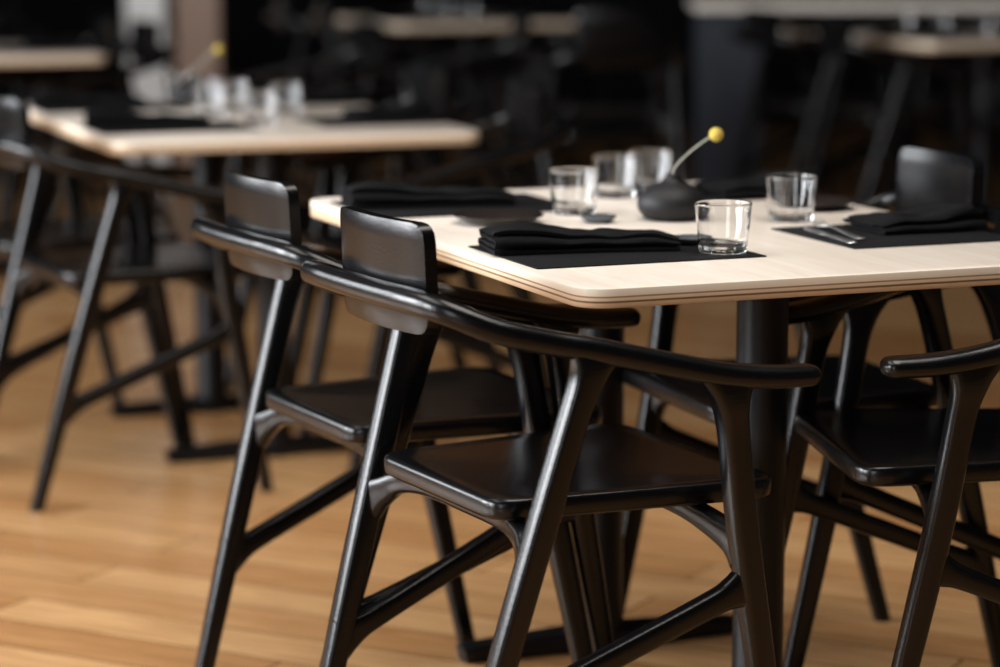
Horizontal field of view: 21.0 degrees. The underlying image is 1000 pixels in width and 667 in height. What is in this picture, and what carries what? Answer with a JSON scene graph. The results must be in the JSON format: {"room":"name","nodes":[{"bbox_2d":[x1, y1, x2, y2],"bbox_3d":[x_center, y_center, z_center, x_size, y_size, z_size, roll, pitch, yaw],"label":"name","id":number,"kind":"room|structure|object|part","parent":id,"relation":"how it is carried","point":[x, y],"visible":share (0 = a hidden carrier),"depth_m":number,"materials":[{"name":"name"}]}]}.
{"room":"restaurant dining room","nodes":[
{"label":"restaurant dining room","id":0,"kind":"room"},
{"bbox_2d":[0,129,999,666],"bbox_3d":[0.000,0.344,5.980,10.800,0.090,18.000,0,9,0],"label":"floor","id":1,"kind":"structure","parent":0,"point":[116,567],"depth_m":5.35,"materials":[{"name":"brown wood"}]},
{"bbox_2d":[0,0,26,193],"bbox_3d":[-2.336,-1.033,11.636,0.538,0.839,0.650,-3,10,-18],"label":"dining chair","id":2,"kind":"object","parent":1,"relation":"on","point":[8,19],"visible":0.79,"depth_m":11.53,"materials":[{"name":"black wood"}]},
{"bbox_2d":[0,42,106,275],"bbox_3d":[-1.867,-0.599,9.221,0.814,0.747,1.170,-4,10,-22],"label":"dining table","id":3,"kind":"object","parent":1,"relation":"on","point":[73,57],"visible":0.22,"depth_m":8.74,"materials":[{"name":"brown wood"}]},
{"bbox_2d":[0,41,32,42],"bbox_3d":[-1.778,-1.044,9.629,0.279,0.002,0.261,-4,10,-22],"label":"placemat","id":4,"kind":"object","parent":3,"relation":"on","point":[12,41],"visible":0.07,"depth_m":9.53,"materials":[{"name":"black fabric"}]},
{"bbox_2d":[0,30,50,41],"bbox_3d":[-1.699,-1.057,9.581,0.190,0.035,0.127,-4,10,-26],"label":"folded napkin","id":5,"kind":"object","parent":4,"relation":"on","point":[35,35],"visible":1,"depth_m":9.54,"materials":[{"name":"black fabric"}]},
{"bbox_2d":[0,48,89,52],"bbox_3d":[-1.542,-0.952,9.052,0.279,0.002,0.261,-4,10,-22],"label":"placemat","id":6,"kind":"object","parent":3,"relation":"on","point":[6,50],"visible":0.67,"depth_m":8.98,"materials":[{"name":"black fabric"}]},
{"bbox_2d":[23,37,84,48],"bbox_3d":[-1.502,-0.980,9.099,0.190,0.035,0.127,-4,10,-26],"label":"folded napkin","id":7,"kind":"object","parent":6,"relation":"on","point":[69,42],"visible":1,"depth_m":9.06,"materials":[{"name":"black fabric"}]},
{"bbox_2d":[0,14,129,263],"bbox_3d":[-1.609,-0.712,9.636,0.538,0.839,0.650,-4,10,-25],"label":"dining chair","id":8,"kind":"object","parent":1,"relation":"on","point":[103,38],"visible":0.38,"depth_m":9.56,"materials":[{"name":"black wood"}]},
{"bbox_2d":[0,20,174,284],"bbox_3d":[-1.393,-0.628,9.109,0.538,0.839,0.650,-4,10,-25],"label":"dining chair","id":9,"kind":"object","parent":1,"relation":"on","point":[144,48],"visible":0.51,"depth_m":9.02,"materials":[{"name":"black wood"}]},
{"bbox_2d":[0,138,195,445],"bbox_3d":[-1.058,-0.175,6.286,0.538,0.839,0.650,-4,10,-26],"label":"dining chair","id":10,"kind":"object","parent":1,"relation":"on","point":[76,232],"visible":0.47,"depth_m":6.15,"materials":[{"name":"black wood"}]},
{"bbox_2d":[0,96,273,512],"bbox_3d":[-0.842,-0.097,5.797,0.538,0.839,0.650,-5,10,-27],"label":"dining chair","id":11,"kind":"object","parent":1,"relation":"on","point":[84,272],"visible":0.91,"depth_m":5.62,"materials":[{"name":"black wood"}]},
{"bbox_2d":[124,0,171,165],"bbox_3d":[-1.638,-2.448,12.368,0.180,3.402,0.180,0,9,0],"label":"column","id":12,"kind":"structure","parent":1,"relation":"on","point":[150,85],"depth_m":12.48,"materials":[{"name":"white paint"}]},
{"bbox_2d":[175,0,225,168],"bbox_3d":[-1.395,-2.452,12.391,0.198,3.402,0.225,0,9,0],"label":"column","id":13,"kind":"structure","parent":1,"relation":"on","point":[199,23],"depth_m":12.46,"materials":[{"name":"brown wood"}]},
{"bbox_2d":[28,100,478,462],"bbox_3d":[-0.620,-0.134,6.320,0.814,0.747,1.170,-3,10,-20],"label":"dining table","id":14,"kind":"object","parent":1,"relation":"on","point":[271,144],"visible":0.6,"depth_m":6.04,"materials":[{"name":"brown wood"}]},
{"bbox_2d":[28,101,190,112],"bbox_3d":[-0.951,-0.548,6.537,0.351,0.002,0.261,-3,10,-20],"label":"placemat","id":15,"kind":"object","parent":14,"relation":"on","point":[153,105],"visible":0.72,"depth_m":6.48,"materials":[{"name":"black fabric"}]},
{"bbox_2d":[30,91,145,107],"bbox_3d":[-0.998,-0.570,6.545,0.280,0.036,0.127,-2,9,-10],"label":"folded napkin","id":16,"kind":"object","parent":15,"relation":"on","point":[47,99],"visible":1,"depth_m":6.50,"materials":[{"name":"black fabric"}]},
{"bbox_2d":[78,120,260,134],"bbox_3d":[-0.730,-0.455,5.954,0.351,0.002,0.261,-3,10,-20],"label":"placemat","id":17,"kind":"object","parent":14,"relation":"on","point":[221,125],"visible":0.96,"depth_m":5.88,"materials":[{"name":"black fabric"}]},
{"bbox_2d":[83,109,210,127],"bbox_3d":[-0.782,-0.479,5.974,0.280,0.036,0.127,-2,9,-10],"label":"folded napkin","id":18,"kind":"object","parent":17,"relation":"on","point":[102,118],"visible":1,"depth_m":5.93,"materials":[{"name":"black fabric"}]},
{"bbox_2d":[164,71,196,101],"bbox_3d":[-0.796,-0.616,6.740,0.082,0.071,0.082,-6,11,-31],"label":"water glass","id":19,"kind":"object","parent":14,"relation":"on","point":[171,78],"visible":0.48,"depth_m":6.71,"materials":[{"name":"white"}]},
{"bbox_2d":[170,45,223,104],"bbox_3d":[-0.752,-0.634,6.623,0.110,0.145,0.119,-8,12,-42],"label":"bud vase","id":20,"kind":"object","parent":14,"relation":"on","point":[179,93],"visible":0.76,"depth_m":6.60,"materials":[{"name":"black ceramic"}]},
{"bbox_2d":[187,77,220,107],"bbox_3d":[-0.714,-0.581,6.524,0.082,0.071,0.082,8,12,42],"label":"water glass","id":21,"kind":"object","parent":14,"relation":"on","point":[194,80],"visible":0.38,"depth_m":6.50,"materials":[{"name":"white"}]},
{"bbox_2d":[192,84,226,116],"bbox_3d":[-0.674,-0.539,6.264,0.082,0.071,0.082,-6,11,-35],"label":"water glass","id":22,"kind":"object","parent":14,"relation":"on","point":[209,100],"visible":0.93,"depth_m":6.23,"materials":[{"name":"white"}]},
{"bbox_2d":[216,80,249,111],"bbox_3d":[-0.633,-0.563,6.412,0.082,0.071,0.082,2,9,13],"label":"water glass","id":23,"kind":"object","parent":14,"relation":"on","point":[234,99],"visible":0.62,"depth_m":6.38,"materials":[{"name":"white"}]},
{"bbox_2d":[243,91,278,124],"bbox_3d":[-0.535,-0.505,6.050,0.082,0.071,0.082,-3,10,-17],"label":"water glass","id":24,"kind":"object","parent":14,"relation":"on","point":[261,107],"visible":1,"depth_m":6.02,"materials":[{"name":"white"}]},
{"bbox_2d":[268,82,302,113],"bbox_3d":[-0.503,-0.553,6.346,0.082,0.071,0.082,-3,10,-17],"label":"water glass","id":25,"kind":"object","parent":14,"relation":"on","point":[290,93],"visible":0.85,"depth_m":6.32,"materials":[{"name":"white"}]},
{"bbox_2d":[301,102,359,104],"bbox_3d":[-0.519,-0.578,6.725,0.279,0.002,0.261,-3,10,-20],"label":"placemat","id":26,"kind":"object","parent":14,"relation":"on","point":[347,102],"visible":0.24,"depth_m":6.64,"materials":[{"name":"black fabric"}]},
{"bbox_2d":[301,86,363,103],"bbox_3d":[-0.441,-0.591,6.675,0.190,0.035,0.127,-4,10,-24],"label":"folded napkin","id":27,"kind":"object","parent":26,"relation":"on","point":[342,94],"visible":0.74,"depth_m":6.64,"materials":[{"name":"black fabric"}]},
{"bbox_2d":[294,116,444,126],"bbox_3d":[-0.299,-0.485,6.142,0.279,0.002,0.261,-3,10,-20],"label":"placemat","id":28,"kind":"object","parent":14,"relation":"on","point":[327,121],"visible":0.75,"depth_m":6.10,"materials":[{"name":"black fabric"}]},
{"bbox_2d":[341,101,433,119],"bbox_3d":[-0.257,-0.513,6.188,0.190,0.035,0.127,-4,10,-24],"label":"folded napkin","id":29,"kind":"object","parent":28,"relation":"on","point":[406,109],"visible":1,"depth_m":6.15,"materials":[{"name":"black fabric"}]},
{"bbox_2d":[221,22,398,291],"bbox_3d":[-0.632,-0.601,8.943,0.538,0.839,0.650,-3,10,-20],"label":"dining chair","id":30,"kind":"object","parent":1,"relation":"on","point":[369,50],"visible":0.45,"depth_m":8.99,"materials":[{"name":"black wood"}]},
{"bbox_2d":[265,0,408,182],"bbox_3d":[-0.729,-1.057,11.785,0.538,0.839,0.650,-3,10,-18],"label":"dining chair","id":31,"kind":"object","parent":1,"relation":"on","point":[284,17],"visible":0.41,"depth_m":11.57,"materials":[{"name":"black wood"}]},
{"bbox_2d":[226,62,471,390],"bbox_3d":[-0.371,-0.245,6.722,0.538,0.839,0.650,-3,10,-20],"label":"dining chair","id":32,"kind":"object","parent":1,"relation":"on","point":[430,82],"visible":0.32,"depth_m":6.55,"materials":[{"name":"black wood"}]},
{"bbox_2d":[306,0,457,196],"bbox_3d":[-0.514,-0.972,11.258,0.538,0.839,0.650,-3,10,-17],"label":"dining chair","id":33,"kind":"object","parent":1,"relation":"on","point":[326,23],"visible":0.46,"depth_m":11.06,"materials":[{"name":"black wood"}]},
{"bbox_2d":[190,169,640,666],"bbox_3d":[-0.167,0.164,4.171,0.538,0.839,0.650,-5,10,-27],"label":"dining chair","id":34,"kind":"object","parent":1,"relation":"on","point":[261,235],"visible":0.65,"depth_m":4.09,"materials":[{"name":"black wood"}]},
{"bbox_2d":[294,78,568,469],"bbox_3d":[-0.145,-0.149,6.123,0.538,0.839,0.650,-3,9,-16],"label":"dining chair","id":35,"kind":"object","parent":1,"relation":"on","point":[525,120],"visible":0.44,"depth_m":6.12,"materials":[{"name":"black wood"}]},
{"bbox_2d":[313,12,574,189],"bbox_3d":[-0.246,-0.991,11.665,0.814,0.747,1.170,-4,10,-22],"label":"dining table","id":36,"kind":"object","parent":1,"relation":"on","point":[468,29],"visible":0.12,"depth_m":11.34,"materials":[{"name":"brown wood"}]},
{"bbox_2d":[336,14,371,15],"bbox_3d":[-0.585,-1.404,11.873,0.351,0.002,0.261,-4,10,-22],"label":"placemat","id":37,"kind":"object","parent":36,"relation":"on","point":[336,14],"visible":0.24,"depth_m":11.74,"materials":[{"name":"black fabric"}]},
{"bbox_2d":[336,5,388,13],"bbox_3d":[-0.632,-1.426,11.880,0.280,0.036,0.127,-2,9,-12],"label":"folded napkin","id":38,"kind":"object","parent":37,"relation":"on","point":[339,9],"visible":0.73,"depth_m":11.84,"materials":[{"name":"black fabric"}]},
{"bbox_2d":[367,18,466,21],"bbox_3d":[-0.349,-1.312,11.297,0.351,0.002,0.261,-4,10,-22],"label":"placemat","id":39,"kind":"object","parent":36,"relation":"on","point":[438,19],"visible":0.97,"depth_m":11.23,"materials":[{"name":"black fabric"}]},
{"bbox_2d":[370,10,438,19],"bbox_3d":[-0.401,-1.335,11.315,0.280,0.036,0.127,-2,9,-12],"label":"folded napkin","id":40,"kind":"object","parent":39,"relation":"on","point":[379,15],"visible":1,"depth_m":11.27,"materials":[{"name":"black fabric"}]},
{"bbox_2d":[414,0,431,13],"bbox_3d":[-0.340,-1.446,11.918,0.082,0.071,0.082,-6,11,-31],"label":"water glass","id":41,"kind":"object","parent":36,"relation":"on","point":[421,6],"visible":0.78,"depth_m":11.89,"materials":[{"name":"white"}]},
{"bbox_2d":[435,0,453,16],"bbox_3d":[-0.239,-1.407,11.671,0.082,0.071,0.082,2,9,13],"label":"water glass","id":42,"kind":"object","parent":36,"relation":"on","point":[444,8],"visible":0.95,"depth_m":11.64,"materials":[{"name":"white"}]},
{"bbox_2d":[431,11,501,13],"bbox_3d":[-0.158,-1.436,12.072,0.279,0.002,0.261,-4,10,-22],"label":"placemat","id":43,"kind":"object","parent":36,"relation":"on","point":[454,12],"visible":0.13,"depth_m":12.03,"materials":[{"name":"black fabric"}]},
{"bbox_2d":[458,4,505,12],"bbox_3d":[-0.079,-1.449,12.025,0.190,0.035,0.127,-4,10,-26],"label":"folded napkin","id":44,"kind":"object","parent":43,"relation":"on","point":[490,8],"visible":0.56,"depth_m":12.00,"materials":[{"name":"black fabric"}]},
{"bbox_2d":[461,2,479,19],"bbox_3d":[-0.124,-1.362,11.390,0.082,0.071,0.082,-3,10,-17],"label":"water glass","id":45,"kind":"object","parent":36,"relation":"on","point":[470,10],"visible":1,"depth_m":11.36,"materials":[{"name":"white"}]},
{"bbox_2d":[479,17,559,19],"bbox_3d":[0.078,-1.343,11.496,0.279,0.002,0.261,-4,10,-22],"label":"placemat","id":46,"kind":"object","parent":36,"relation":"on","point":[495,18],"visible":0.54,"depth_m":11.42,"materials":[{"name":"black fabric"}]},
{"bbox_2d":[502,8,552,17],"bbox_3d":[0.118,-1.371,11.543,0.190,0.035,0.127,-4,10,-26],"label":"folded napkin","id":47,"kind":"object","parent":46,"relation":"on","point":[538,12],"visible":0.92,"depth_m":11.51,"materials":[{"name":"black fabric"}]},
{"bbox_2d":[377,15,542,188],"bbox_3d":[-0.135,-0.700,9.558,0.538,0.839,0.650,-2,9,-10],"label":"dining chair","id":48,"kind":"object","parent":1,"relation":"on","point":[522,46],"visible":0.45,"depth_m":9.60,"materials":[{"name":"black wood"}]},
{"bbox_2d":[430,0,572,173],"bbox_3d":[0.011,-1.104,12.080,0.538,0.839,0.650,-4,10,-26],"label":"dining chair","id":49,"kind":"object","parent":1,"relation":"on","point":[447,38],"visible":0.32,"depth_m":12.11,"materials":[{"name":"black wood"}]},
{"bbox_2d":[478,0,621,185],"bbox_3d":[0.227,-1.020,11.554,0.538,0.839,0.650,-5,10,-27],"label":"dining chair","id":50,"kind":"object","parent":1,"relation":"on","point":[554,83],"visible":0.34,"depth_m":11.48,"materials":[{"name":"black wood"}]},
{"bbox_2d":[300,206,821,666],"bbox_3d":[0.040,0.242,3.683,0.538,0.839,0.650,-5,10,-27],"label":"dining chair","id":51,"kind":"object","parent":1,"relation":"on","point":[523,485],"visible":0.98,"depth_m":3.53,"materials":[{"name":"black wood"}]},
{"bbox_2d":[483,24,687,189],"bbox_3d":[0.331,-0.634,9.152,0.650,0.839,0.538,-3,10,-20],"label":"dining chair","id":52,"kind":"object","parent":1,"relation":"on","point":[632,46],"visible":0.7,"depth_m":9.01,"materials":[{"name":"black wood"}]},
{"bbox_2d":[521,11,688,188],"bbox_3d":[0.405,-0.805,10.215,0.650,0.839,0.538,0,9,0],"label":"dining chair","id":53,"kind":"object","parent":1,"relation":"on","point":[564,109],"visible":0.32,"depth_m":10.06,"materials":[{"name":"black wood"}]},
{"bbox_2d":[311,182,999,666],"bbox_3d":[0.266,0.203,4.218,0.814,0.747,1.170,-4,10,-22],"label":"dining table","id":54,"kind":"object","parent":1,"relation":"on","point":[794,265],"visible":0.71,"depth_m":3.90,"materials":[{"name":"brown wood"}]},
{"bbox_2d":[330,193,551,217],"bbox_3d":[-0.072,-0.210,4.427,0.351,0.002,0.261,-4,10,-22],"label":"placemat","id":55,"kind":"object","parent":54,"relation":"on","point":[524,201],"visible":0.44,"depth_m":4.38,"materials":[{"name":"black fabric"}]},
{"bbox_2d":[341,181,516,208],"bbox_3d":[-0.119,-0.232,4.433,0.280,0.036,0.127,-2,9,-12],"label":"folded napkin","id":56,"kind":"object","parent":55,"relation":"on","point":[372,194],"visible":1,"depth_m":4.39,"materials":[{"name":"black fabric"}]},
{"bbox_2d":[452,209,543,225],"bbox_3d":[-0.003,-0.179,4.194,0.144,0.014,0.144,0,9,0],"label":"plate","id":57,"kind":"object","parent":54,"relation":"on","point":[482,217],"visible":0.92,"depth_m":4.22,"materials":[{"name":"black ceramic"}]},
{"bbox_2d":[548,167,599,215],"bbox_3d":[0.118,-0.226,4.311,0.082,0.071,0.082,5,10,30],"label":"water glass","id":58,"kind":"object","parent":54,"relation":"on","point":[573,190],"visible":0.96,"depth_m":4.28,"materials":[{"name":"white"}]},
{"bbox_2d":[580,213,616,223],"bbox_3d":[0.153,-0.178,4.204,0.058,0.011,0.058,0,9,0],"label":"butter dish","id":59,"kind":"object","parent":54,"relation":"on","point":[597,218],"visible":1,"depth_m":4.19,"materials":[{"name":"grey ceramic"}]},
{"bbox_2d":[591,153,638,198],"bbox_3d":[0.194,-0.265,4.551,0.084,0.071,0.084,-2,9,-14],"label":"water glass","id":60,"kind":"object","parent":54,"relation":"on","point":[618,171],"visible":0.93,"depth_m":4.52,"materials":[{"name":"white"}]},
{"bbox_2d":[468,245,766,268],"bbox_3d":[0.164,-0.117,3.850,0.351,0.002,0.261,-4,10,-22],"label":"placemat","id":61,"kind":"object","parent":54,"relation":"on","point":[687,252],"visible":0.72,"depth_m":3.77,"materials":[{"name":"black fabric"}]},
{"bbox_2d":[478,222,681,254],"bbox_3d":[0.112,-0.141,3.868,0.280,0.036,0.127,-2,9,-12],"label":"folded napkin","id":62,"kind":"object","parent":61,"relation":"on","point":[512,238],"visible":1,"depth_m":3.83,"materials":[{"name":"black fabric"}]},
{"bbox_2d":[676,234,697,244],"bbox_3d":[0.279,-0.136,3.923,0.058,0.011,0.058,0,9,0],"label":"butter dish","id":63,"kind":"object","parent":61,"relation":"on","point":[685,239],"visible":0.48,"depth_m":3.91,"materials":[{"name":"black ceramic"}]},
{"bbox_2d":[695,199,751,254],"bbox_3d":[0.316,-0.150,3.822,0.084,0.071,0.084,-4,10,-21],"label":"water glass","id":64,"kind":"object","parent":61,"relation":"on","point":[723,225],"visible":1,"depth_m":3.79,"materials":[{"name":"clear glass"}]},
{"bbox_2d":[637,127,722,221],"bbox_3d":[0.273,-0.251,4.231,0.110,0.145,0.119,-8,12,-42],"label":"bud vase","id":65,"kind":"object","parent":54,"relation":"on","point":[671,199],"visible":0.99,"depth_m":4.20,"materials":[{"name":"black ceramic"}]},
{"bbox_3d":[0.300,-0.267,4.228,0.064,0.087,0.002,1,9,8],"label":"stem","id":66,"kind":"part","parent":65,"relation":"part of","materials":[{"name":"plant"}]},
{"bbox_2d":[634,184,766,200],"bbox_3d":[0.355,-0.242,4.625,0.279,0.002,0.261,-4,10,-22],"label":"placemat","id":67,"kind":"object","parent":54,"relation":"on","point":[636,194],"visible":0.06,"depth_m":4.52,"materials":[{"name":"black fabric"}]},
{"bbox_2d":[626,148,673,192],"bbox_3d":[0.257,-0.277,4.613,0.082,0.071,0.082,2,9,11],"label":"water glass","id":68,"kind":"object","parent":67,"relation":"on","point":[653,164],"visible":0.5,"depth_m":4.58,"materials":[{"name":"white"}]},
{"bbox_2d":[693,170,818,198],"bbox_3d":[0.434,-0.255,4.578,0.190,0.035,0.127,-4,10,-26],"label":"folded napkin","id":69,"kind":"object","parent":67,"relation":"on","point":[755,186],"visible":0.66,"depth_m":4.53,"materials":[{"name":"black fabric"}]},
{"bbox_2d":[765,173,817,222],"bbox_3d":[0.455,-0.211,4.214,0.082,0.071,0.082,0,9,0],"label":"water glass","id":70,"kind":"object","parent":54,"relation":"on","point":[790,196],"visible":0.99,"depth_m":4.18,"materials":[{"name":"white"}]},
{"bbox_2d":[766,195,854,210],"bbox_3d":[0.506,-0.211,4.397,0.144,0.014,0.144,0,9,0],"label":"plate","id":71,"kind":"object","parent":54,"relation":"on","point":[822,202],"visible":0.52,"depth_m":4.41,"materials":[{"name":"black ceramic"}]},
{"bbox_2d":[771,224,999,248],"bbox_3d":[0.591,-0.149,4.049,0.279,0.002,0.261,-4,10,-22],"label":"placemat","id":72,"kind":"object","parent":54,"relation":"on","point":[873,240],"visible":0.69,"depth_m":4.00,"materials":[{"name":"black fabric"}]},
{"bbox_2d":[804,227,856,243],"bbox_3d":[0.487,-0.146,4.003,0.018,0.004,0.194,-3,9,-16],"label":"knife","id":73,"kind":"object","parent":72,"relation":"on","point":[842,239],"visible":1,"depth_m":3.98,"materials":[{"name":"metal"}]},
{"bbox_2d":[810,220,865,239],"bbox_3d":[0.507,-0.155,4.044,0.022,0.010,0.176,-3,9,-16],"label":"fork","id":74,"kind":"object","parent":72,"relation":"on","point":[853,236],"visible":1,"depth_m":4.04,"materials":[{"name":"metal"}]},
{"bbox_2d":[843,201,986,234],"bbox_3d":[0.631,-0.177,4.096,0.190,0.035,0.127,-4,10,-26],"label":"folded napkin","id":75,"kind":"object","parent":72,"relation":"on","point":[943,216],"visible":1,"depth_m":4.07,"materials":[{"name":"black fabric"}]},
{"bbox_2d":[621,147,999,666],"bbox_3d":[0.512,0.132,4.375,0.538,0.839,0.650,-3,10,-19],"label":"dining chair","id":76,"kind":"object","parent":1,"relation":"on","point":[924,175],"visible":0.38,"depth_m":4.26,"materials":[{"name":"black wood"}]},
{"bbox_2d":[729,7,898,210],"bbox_3d":[1.189,-0.828,10.360,0.538,0.839,0.650,-4,10,-22],"label":"dining chair","id":77,"kind":"object","parent":1,"relation":"on","point":[762,29],"visible":0.75,"depth_m":10.25,"materials":[{"name":"black wood"}]},
{"bbox_2d":[688,0,999,181],"bbox_3d":[1.710,-1.000,11.461,1.800,0.828,0.540,0,9,0],"label":"bar counter","id":78,"kind":"object","parent":1,"relation":"on","point":[724,67],"depth_m":11.31,"materials":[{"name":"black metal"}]},
{"bbox_2d":[781,25,999,231],"bbox_3d":[1.670,-0.763,10.243,0.814,0.747,1.170,-4,10,-22],"label":"dining table","id":79,"kind":"object","parent":1,"relation":"on","point":[984,53],"visible":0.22,"depth_m":9.96,"materials":[{"name":"brown wood"}]},
{"bbox_2d":[790,28,876,31],"bbox_3d":[1.332,-1.176,10.452,0.351,0.002,0.261,-4,10,-22],"label":"placemat","id":80,"kind":"object","parent":79,"relation":"on","point":[870,29],"visible":0.27,"depth_m":10.38,"materials":[{"name":"black fabric"}]},
{"bbox_2d":[794,19,870,29],"bbox_3d":[1.285,-1.198,10.458,0.280,0.036,0.127,-2,9,-12],"label":"folded napkin","id":81,"kind":"object","parent":80,"relation":"on","point":[808,24],"visible":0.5,"depth_m":10.42,"materials":[{"name":"black fabric"}]},
{"bbox_2d":[895,10,915,28],"bbox_3d":[1.577,-1.218,10.496,0.082,0.071,0.082,2,9,13],"label":"water glass","id":82,"kind":"object","parent":79,"relation":"on","point":[904,18],"visible":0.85,"depth_m":10.47,"materials":[{"name":"white"}]},
{"bbox_2d":[869,35,986,39],"bbox_3d":[1.568,-1.083,9.875,0.351,0.002,0.261,-4,10,-22],"label":"placemat","id":83,"kind":"object","parent":79,"relation":"on","point":[956,36],"visible":0.74,"depth_m":9.84,"materials":[{"name":"black fabric"}]},
{"bbox_2d":[873,26,954,36],"bbox_3d":[1.516,-1.107,9.893,0.280,0.036,0.127,-2,9,-12],"label":"folded napkin","id":84,"kind":"object","parent":83,"relation":"on","point":[889,31],"visible":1,"depth_m":9.85,"materials":[{"name":"black fabric"}]},
{"bbox_2d":[931,13,952,30],"bbox_3d":[1.678,-1.179,10.249,0.082,0.071,0.082,6,11,35],"label":"water glass","id":85,"kind":"object","parent":79,"relation":"on","point":[940,21],"visible":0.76,"depth_m":10.22,"materials":[{"name":"white"}]},
{"bbox_2d":[914,26,974,29],"bbox_3d":[1.759,-1.208,10.650,0.279,0.002,0.261,-4,10,-22],"label":"placemat","id":86,"kind":"object","parent":79,"relation":"on","point":[919,27],"visible":0.24,"depth_m":10.56,"materials":[{"name":"black fabric"}]},
{"bbox_2d":[951,18,974,27],"bbox_3d":[1.838,-1.221,10.603,0.190,0.035,0.127,-4,10,-26],"label":"folded napkin","id":87,"kind":"object","parent":86,"relation":"on","point":[970,23],"visible":0.54,"depth_m":10.55,"materials":[{"name":"black fabric"}]},
{"bbox_2d":[975,16,996,36],"bbox_3d":[1.793,-1.134,9.969,0.082,0.071,0.082,-2,9,-13],"label":"water glass","id":88,"kind":"object","parent":79,"relation":"on","point":[985,26],"visible":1,"depth_m":9.94,"materials":[{"name":"white"}]},
{"bbox_2d":[783,285,999,666],"bbox_3d":[0.725,0.206,3.913,0.538,0.839,0.650,-1,9,-7],"label":"dining chair","id":89,"kind":"object","parent":1,"relation":"on","point":[932,451],"visible":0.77,"depth_m":3.80,"materials":[{"name":"black wood"}]},
{"bbox_2d":[801,13,992,230],"bbox_3d":[1.404,-0.744,9.835,0.538,0.839,0.650,-3,10,-18],"label":"dining chair","id":90,"kind":"object","parent":1,"relation":"on","point":[834,36],"visible":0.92,"depth_m":9.66,"materials":[{"name":"black wood"}]},
{"bbox_2d":[913,49,999,169],"bbox_3d":[1.931,-0.875,10.653,0.538,0.839,0.650,-3,10,-18],"label":"dining chair","id":91,"kind":"object","parent":1,"relation":"on","point":[921,98],"visible":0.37,"depth_m":10.83,"materials":[{"name":"black wood"}]},
{"bbox_2d":[0,0,999,128],"bbox_3d":[0.000,-2.815,14.657,10.800,3.402,0.135,0,9,0],"label":"wall","id":92,"kind":"structure","parent":0,"point":[253,43],"depth_m":14.78,"materials":[{"name":"black paint"}]}
]}

